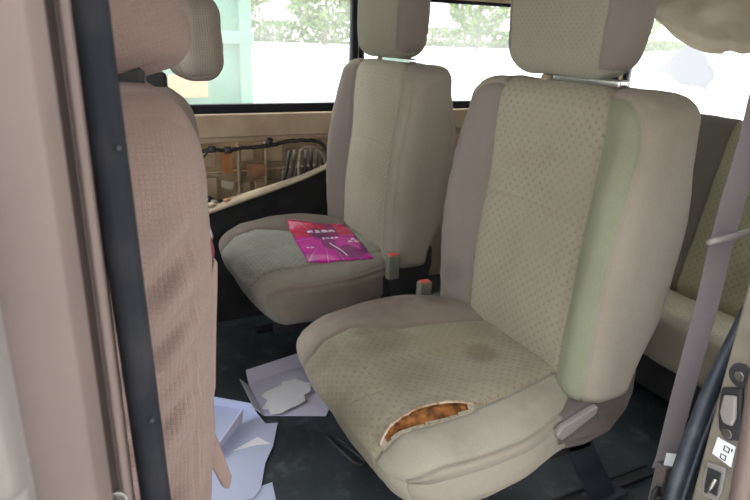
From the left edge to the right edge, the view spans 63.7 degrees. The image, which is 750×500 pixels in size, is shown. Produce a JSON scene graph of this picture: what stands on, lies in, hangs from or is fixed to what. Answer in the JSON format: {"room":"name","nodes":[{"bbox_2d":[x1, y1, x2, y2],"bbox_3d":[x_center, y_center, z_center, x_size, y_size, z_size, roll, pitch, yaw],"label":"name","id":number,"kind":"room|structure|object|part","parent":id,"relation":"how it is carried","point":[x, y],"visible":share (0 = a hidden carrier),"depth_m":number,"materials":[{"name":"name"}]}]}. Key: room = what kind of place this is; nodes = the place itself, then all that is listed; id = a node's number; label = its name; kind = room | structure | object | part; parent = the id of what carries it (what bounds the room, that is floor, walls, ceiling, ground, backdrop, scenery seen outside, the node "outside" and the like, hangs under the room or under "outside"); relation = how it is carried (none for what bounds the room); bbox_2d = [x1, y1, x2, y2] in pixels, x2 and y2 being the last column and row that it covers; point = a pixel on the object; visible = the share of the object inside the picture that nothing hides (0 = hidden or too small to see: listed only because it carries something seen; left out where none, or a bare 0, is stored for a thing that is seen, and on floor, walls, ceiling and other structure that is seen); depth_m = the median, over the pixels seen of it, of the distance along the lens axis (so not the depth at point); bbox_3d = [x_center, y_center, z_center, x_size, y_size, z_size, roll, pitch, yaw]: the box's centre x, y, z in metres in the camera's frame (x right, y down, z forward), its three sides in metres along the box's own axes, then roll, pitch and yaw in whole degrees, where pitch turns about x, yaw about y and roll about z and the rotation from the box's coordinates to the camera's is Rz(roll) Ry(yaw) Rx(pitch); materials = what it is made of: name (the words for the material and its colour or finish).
{"room":"vehicle interior","nodes":[
{"label":"vehicle interior","id":0,"kind":"room"},
{"bbox_2d":[0,0,170,499],"bbox_3d":[-0.342,0.338,0.535,0.358,1.460,0.215,-7,22,-25],"label":"pillar","id":1,"kind":"structure","parent":0,"point":[68,223],"depth_m":0.42,"materials":[{"name":"beige paint"}]},
{"bbox_2d":[0,309,36,499],"bbox_3d":[-0.344,0.373,0.377,0.290,0.900,0.046,-7,22,-25],"label":"door","id":2,"kind":"structure","parent":1,"relation":"attached to","point":[16,478],"depth_m":0.34,"materials":[{"name":"paint"}]},
{"bbox_3d":[-0.338,0.365,0.459,0.292,1.460,0.065,-7,22,-25],"label":"panel","id":3,"kind":"part","parent":1,"relation":"part of","materials":[{"name":"beige paint"}]},
{"bbox_2d":[200,139,327,199],"bbox_3d":[-0.686,-0.029,2.606,4.370,1.130,0.015,-7,22,-25],"label":"wall","id":4,"kind":"structure","parent":0,"point":[275,175],"depth_m":2.56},
{"bbox_2d":[221,152,232,172],"bbox_3d":[-0.610,-0.361,2.485,0.046,0.092,0.006,-7,22,-25],"label":"tape strip","id":5,"kind":"object","parent":4,"relation":"attached to","point":[226,159],"visible":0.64,"depth_m":2.48,"materials":[{"name":"orange paper"}]},
{"bbox_2d":[221,180,234,189],"bbox_3d":[-0.611,-0.269,2.510,0.056,0.046,0.006,-7,22,-25],"label":"paper tag","id":6,"kind":"object","parent":4,"relation":"attached to","point":[229,185],"visible":1,"depth_m":2.51,"materials":[{"name":"beige paper"}]},
{"bbox_2d":[246,164,264,175],"bbox_3d":[-0.503,-0.338,2.549,0.080,0.048,0.006,-7,22,-25],"label":"tape strip","id":7,"kind":"object","parent":4,"relation":"attached to","point":[254,169],"visible":1,"depth_m":2.54,"materials":[{"name":"brown paper"}]},
{"bbox_2d":[203,141,320,199],"bbox_3d":[-0.502,-0.323,2.570,0.700,0.280,0.030,-7,22,-25],"label":"trim","id":8,"kind":"structure","parent":4,"relation":"attached to","point":[271,154],"depth_m":2.54,"materials":[{"name":"beige plastic"}]},
{"bbox_2d":[194,0,622,275],"bbox_3d":[-0.623,-0.396,2.405,4.400,1.360,0.075,-7,22,-25],"label":"wall","id":9,"kind":"structure","parent":0,"point":[279,126],"depth_m":2.45,"materials":[{"name":"paint"}]},
{"bbox_2d":[202,137,326,158],"bbox_3d":[-0.488,-0.370,2.451,0.676,0.168,0.034,-7,22,-25],"label":"harness","id":10,"kind":"object","parent":9,"relation":"attached to","point":[269,142],"visible":0.77,"depth_m":2.44,"materials":[{"name":"black plastic"}]},
{"bbox_2d":[208,164,325,213],"bbox_3d":[-0.471,-0.278,2.422,0.860,0.263,0.122,-7,22,-25],"label":"trim","id":11,"kind":"structure","parent":9,"relation":"attached to","point":[246,196],"depth_m":2.40,"materials":[{"name":"beige plastic"}]},
{"bbox_2d":[209,170,327,321],"bbox_3d":[-0.463,-0.056,2.466,0.860,0.690,0.030,-7,22,-25],"label":"side panel","id":12,"kind":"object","parent":9,"relation":"attached to","point":[309,195],"depth_m":2.45,"materials":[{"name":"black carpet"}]},
{"bbox_2d":[189,0,357,113],"bbox_3d":[-0.849,-0.724,2.173,1.715,0.473,0.040,-7,22,-25],"label":"window","id":13,"kind":"structure","parent":9,"relation":"in","point":[223,108],"depth_m":2.45,"materials":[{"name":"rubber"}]},
{"bbox_2d":[282,151,290,180],"bbox_3d":[-0.401,-0.301,2.582,0.090,0.245,0.021,-6,21,-21],"label":"cable","id":14,"kind":"object","parent":9,"relation":"attached to","point":[288,152],"visible":0.57,"depth_m":2.56,"materials":[{"name":"black plastic"}]},
{"bbox_2d":[289,149,295,178],"bbox_3d":[-0.371,-0.308,2.596,0.071,0.247,0.021,-5,21,-18],"label":"cable","id":15,"kind":"object","parent":9,"relation":"attached to","point":[294,150],"visible":0.48,"depth_m":2.58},
{"bbox_2d":[302,150,306,173],"bbox_3d":[-0.331,-0.311,2.618,0.078,0.244,0.020,-4,21,-16],"label":"cable","id":16,"kind":"object","parent":9,"relation":"attached to","point":[305,151],"visible":0.43,"depth_m":2.60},
{"bbox_2d":[309,149,312,170],"bbox_3d":[-0.314,-0.314,2.623,0.093,0.249,0.020,-6,21,-22],"label":"cable","id":17,"kind":"object","parent":9,"relation":"attached to","point":[310,150],"visible":0.31,"depth_m":2.61,"materials":[{"name":"black plastic"}]},
{"bbox_2d":[297,145,326,175],"bbox_3d":[-0.265,-0.324,2.598,0.146,0.260,0.016,-7,22,-25],"label":"bracket","id":18,"kind":"object","parent":9,"relation":"attached to","point":[303,147],"visible":0.56,"depth_m":2.55,"materials":[{"name":"beige plastic"}]},
{"bbox_2d":[315,150,318,167],"bbox_3d":[-0.293,-0.320,2.635,0.095,0.253,0.021,-5,21,-18],"label":"cable","id":19,"kind":"object","parent":9,"relation":"attached to","point":[316,151],"visible":0.19,"depth_m":2.62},
{"bbox_2d":[359,0,617,107],"bbox_3d":[0.601,-0.916,2.852,1.500,0.478,0.040,-7,22,-25],"label":"window","id":20,"kind":"structure","parent":9,"relation":"in","point":[456,103],"depth_m":2.71,"materials":[{"name":"rubber"}]},
{"bbox_2d":[214,274,708,499],"bbox_3d":[-0.233,0.586,1.811,4.370,0.060,2.040,-7,22,-25],"label":"floor","id":21,"kind":"structure","parent":0,"point":[302,463],"depth_m":1.78,"materials":[{"name":"plastic"}]},
{"bbox_2d":[108,0,231,499],"bbox_3d":[-0.593,0.168,0.929,0.650,1.296,0.515,-7,22,-25],"label":"seat","id":22,"kind":"object","parent":21,"relation":"on","point":[166,161],"visible":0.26,"depth_m":0.78,"materials":[{"name":"fabric"}]},
{"bbox_2d":[210,235,214,257],"bbox_3d":[-0.259,0.021,0.907,0.012,0.131,0.140,-7,22,-25],"label":"booklet","id":23,"kind":"object","parent":22,"relation":"in","point":[212,246],"visible":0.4,"depth_m":0.83,"materials":[{"name":"red"}]},
{"bbox_2d":[146,0,223,141],"bbox_3d":[-0.785,-0.075,1.695,0.736,1.223,0.514,-7,22,-25],"label":"seat","id":24,"kind":"object","parent":21,"relation":"on","point":[204,59],"visible":0.2,"depth_m":1.55,"materials":[{"name":"fabric"}]},
{"bbox_3d":[-0.628,-0.108,1.762,0.194,0.733,0.511,-7,22,-25],"label":"seat","id":25,"kind":"part","parent":24,"relation":"part of","materials":[{"name":"fabric"}]},
{"bbox_2d":[211,397,277,499],"bbox_3d":[-0.432,0.533,1.746,0.330,0.060,0.497,-7,22,-25],"label":"paper","id":26,"kind":"object","parent":21,"relation":"on","point":[246,441],"visible":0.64,"depth_m":1.74,"materials":[{"name":"white paper"}]},
{"bbox_2d":[250,482,275,499],"bbox_3d":[-0.352,0.665,1.482,0.260,0.003,0.180,-7,22,-25],"label":"paper sheet","id":27,"kind":"object","parent":21,"relation":"on","point":[266,492],"visible":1,"depth_m":1.57,"materials":[{"name":"white paper"}]},
{"bbox_2d":[254,324,272,333],"bbox_3d":[-0.141,0.277,2.573,0.750,0.013,0.040,-7,22,-25],"label":"rail","id":28,"kind":"object","parent":21,"relation":"on","point":[263,328],"visible":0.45,"depth_m":2.43,"materials":[{"name":"black metal"}]},
{"bbox_2d":[240,354,328,415],"bbox_3d":[-0.301,0.459,2.001,0.253,0.041,0.341,-7,22,-25],"label":"carton","id":29,"kind":"object","parent":21,"relation":"on","point":[263,378],"visible":0.72,"depth_m":2.05,"materials":[{"name":"white cardboard"}]},
{"bbox_2d":[262,379,310,414],"bbox_3d":[-0.291,0.475,1.974,0.135,0.009,0.212,16,24,34],"label":"paper","id":30,"kind":"object","parent":29,"relation":"on","point":[289,394],"visible":0.97,"depth_m":1.97,"materials":[{"name":"white paper"}]},
{"bbox_2d":[219,0,454,332],"bbox_3d":[-0.135,-0.258,2.134,0.801,1.317,0.678,-7,22,-25],"label":"seat","id":31,"kind":"object","parent":21,"relation":"on","point":[391,142],"visible":0.92,"depth_m":1.98,"materials":[{"name":"fabric"}]},
{"bbox_2d":[219,213,385,324],"bbox_3d":[-0.238,0.038,2.184,0.573,0.207,0.657,-7,22,-25],"label":"seat cushion","id":32,"kind":"object","parent":31,"relation":"on","point":[265,259],"depth_m":1.95,"materials":[{"name":"beige fabric"}]},
{"bbox_2d":[287,219,372,262],"bbox_3d":[-0.171,-0.042,2.164,0.224,0.032,0.409,-4,21,-17],"label":"flyer","id":33,"kind":"object","parent":31,"relation":"on","point":[318,242],"visible":1,"depth_m":2.13,"materials":[{"name":"pink paper"}]},
{"bbox_3d":[-0.184,0.142,2.263,0.530,0.075,0.424,-7,22,-25],"label":"seat frame","id":34,"kind":"part","parent":31,"relation":"part of","materials":[{"name":"beige fabric"}]},
{"bbox_3d":[0.036,-0.338,2.207,0.248,0.681,0.642,-7,22,-25],"label":"backrest","id":35,"kind":"part","parent":31,"relation":"part of","materials":[{"name":"beige fabric"}]},
{"bbox_2d":[326,435,366,466],"bbox_3d":[-0.082,0.573,1.740,0.043,0.021,0.171,-13,24,-35],"label":"wire hook","id":36,"kind":"object","parent":21,"relation":"on","point":[347,445],"visible":0.96,"depth_m":1.73,"materials":[{"name":"black metal"}]},
{"bbox_2d":[296,0,700,499],"bbox_3d":[0.245,0.011,1.424,0.781,1.317,0.692,-7,22,-25],"label":"seat","id":37,"kind":"object","parent":21,"relation":"on","point":[568,199],"visible":1,"depth_m":1.30,"materials":[{"name":"fabric"}]},
{"bbox_2d":[296,294,567,499],"bbox_3d":[0.148,0.310,1.466,0.573,0.207,0.657,-7,22,-25],"label":"seat cushion","id":38,"kind":"object","parent":37,"relation":"on","point":[444,396],"depth_m":1.30,"materials":[{"name":"fabric"}]},
{"bbox_3d":[0.203,0.413,1.544,0.530,0.075,0.424,-7,22,-25],"label":"seat frame","id":39,"kind":"part","parent":37,"relation":"part of","materials":[{"name":"beige fabric"}]},
{"bbox_3d":[0.422,-0.066,1.489,0.248,0.681,0.642,-7,22,-25],"label":"backrest","id":40,"kind":"part","parent":37,"relation":"part of","materials":[{"name":"fabric"}]},
{"bbox_3d":[0.424,0.364,1.277,0.106,0.060,0.016,-7,22,-25],"label":"recliner lever","id":41,"kind":"part","parent":37,"relation":"part of","materials":[{"name":"grey plastic"}]},
{"bbox_3d":[0.547,0.557,1.539,0.208,0.208,0.024,-7,22,-25],"label":"leg","id":42,"kind":"part","parent":37,"relation":"part of","materials":[{"name":"black metal"}]},
{"bbox_3d":[0.611,0.651,1.608,0.120,0.013,0.050,-7,22,-25],"label":"foot plate","id":43,"kind":"part","parent":37,"relation":"part of","materials":[{"name":"black metal"}]},
{"bbox_2d":[550,464,653,499],"bbox_3d":[0.471,0.661,1.563,0.690,0.013,0.040,-7,22,-25],"label":"rail","id":44,"kind":"object","parent":21,"relation":"on","point":[638,474],"visible":0.56,"depth_m":1.66,"materials":[{"name":"black metal"}]},
{"bbox_2d":[635,114,749,415],"bbox_3d":[0.977,-0.043,2.211,0.520,0.898,1.604,-7,22,-25],"label":"bench","id":45,"kind":"object","parent":21,"relation":"on","point":[656,370],"visible":0.18,"depth_m":1.98,"materials":[{"name":"fabric"}]},
{"bbox_2d":[643,289,735,387],"bbox_3d":[0.955,0.144,2.272,0.488,0.200,1.567,-7,22,-25],"label":"seat cushion","id":46,"kind":"object","parent":45,"relation":"on","point":[665,346],"depth_m":1.86,"materials":[{"name":"fabric"}]},
{"bbox_3d":[1.079,-0.188,2.210,0.303,0.617,1.604,-7,22,-25],"label":"backrest","id":47,"kind":"part","parent":45,"relation":"part of","materials":[{"name":"fabric"}]},
{"bbox_2d":[648,93,749,499],"bbox_3d":[0.594,0.153,1.088,0.131,1.300,0.059,-7,22,-25],"label":"belt","id":48,"kind":"object","parent":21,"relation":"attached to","point":[720,244],"visible":0.97,"depth_m":1.08,"materials":[{"name":"grey fabric"}]},
{"bbox_3d":[0.567,0.590,1.244,0.040,0.370,0.025,-7,22,-25],"label":"anchor plate","id":49,"kind":"part","parent":48,"relation":"part of","materials":[{"name":"beige plastic"}]},
{"bbox_2d":[692,284,749,499],"bbox_3d":[0.656,0.173,0.951,0.179,1.360,0.132,-7,22,-25],"label":"pillar","id":50,"kind":"structure","parent":0,"point":[724,473],"depth_m":0.97,"materials":[{"name":"paint"}]},
{"bbox_2d":[662,302,743,499],"bbox_3d":[0.613,0.357,1.103,0.180,0.900,0.031,-7,22,-25],"label":"weatherstrip","id":51,"kind":"object","parent":50,"relation":"attached to","point":[698,427],"visible":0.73,"depth_m":1.05,"materials":[{"name":"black rubber"}]},
{"bbox_3d":[0.579,0.199,0.953,0.006,0.040,0.040,-7,22,-25],"label":"latch plate","id":52,"kind":"part","parent":50,"relation":"part of","materials":[{"name":"black plastic"}]},
{"bbox_3d":[1.732,-0.338,2.486,0.050,1.360,1.990,-7,22,-25],"label":"wall","id":53,"kind":"structure","parent":0,"visible":0},
{"bbox_2d":[623,68,632,86],"bbox_3d":[1.721,-0.703,2.408,0.040,0.500,1.800,-7,22,-25],"label":"window","id":54,"kind":"structure","parent":53,"relation":"in","point":[627,76],"depth_m":3.17,"materials":[{"name":"rubber"}]},
{"bbox_2d":[657,45,714,90],"bbox_3d":[1.476,-0.870,2.871,0.004,0.196,0.322,-7,22,-25],"label":"window sticker","id":55,"kind":"object","parent":54,"relation":"attached to","point":[689,66],"visible":0.92,"depth_m":2.85,"materials":[{"name":"white"}]},
{"bbox_3d":[0.262,-0.811,1.564,3.380,0.110,2.000,-7,22,-25],"label":"ceiling","id":56,"kind":"structure","parent":0,"visible":0},
{"bbox_2d":[655,0,749,53],"bbox_3d":[1.619,-0.840,2.213,0.096,0.264,1.691,-7,22,-25],"label":"curtain","id":57,"kind":"object","parent":56,"relation":"hanging from","point":[707,26],"visible":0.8,"depth_m":2.57,"materials":[{"name":"beige fabric"}]},
{"label":"outside","id":58,"kind":"structure","parent":0,"visible":0},
{"bbox_2d":[252,34,749,120],"bbox_3d":[32.343,-28.859,89.018,460.000,0.070,460.000,-7,22,-25],"label":"ground","id":59,"kind":"structure","parent":58,"point":[283,72],"depth_m":31.08,"materials":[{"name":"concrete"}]},
{"bbox_2d":[162,0,253,103],"bbox_3d":[-4.169,-1.888,4.569,6.000,3.540,2.270,-7,22,-25],"label":"building","id":60,"kind":"structure","parent":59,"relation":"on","point":[234,84],"depth_m":4.94,"materials":[{"name":"teal paint"}]},
{"bbox_2d":[250,0,269,20],"bbox_3d":[-19.357,-32.645,77.487,11.563,11.225,7.805,-7,22,-25],"label":"tree","id":61,"kind":"object","parent":59,"relation":"on","point":[254,3],"visible":0.14,"depth_m":78.63,"materials":[{"name":"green plant"}]},
{"bbox_2d":[283,0,349,44],"bbox_3d":[-6.383,-31.609,78.453,11.472,9.536,8.138,-7,22,-25],"label":"tree","id":62,"kind":"object","parent":59,"relation":"on","point":[311,20],"visible":0.88,"depth_m":77.16,"materials":[{"name":"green plant"}]},
{"bbox_2d":[251,17,687,52],"bbox_3d":[6.057,-34.685,98.263,158.060,4.460,4.329,-7,22,-25],"label":"hedge","id":63,"kind":"object","parent":59,"relation":"on","point":[654,45],"visible":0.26,"depth_m":98.14,"materials":[{"name":"green plant"}]},
{"bbox_2d":[448,4,510,48],"bbox_3d":[15.753,-35.787,89.640,11.562,11.401,8.050,-7,22,-25],"label":"tree","id":64,"kind":"object","parent":59,"relation":"on","point":[459,15],"visible":0.86,"depth_m":88.51,"materials":[{"name":"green plant"}]},
{"bbox_2d":[650,19,663,35],"bbox_3d":[43.611,-38.430,100.872,11.906,10.751,8.534,-7,22,-25],"label":"tree","id":65,"kind":"object","parent":59,"relation":"on","point":[656,25],"visible":0.02,"depth_m":99.25,"materials":[{"name":"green plant"}]}
]}

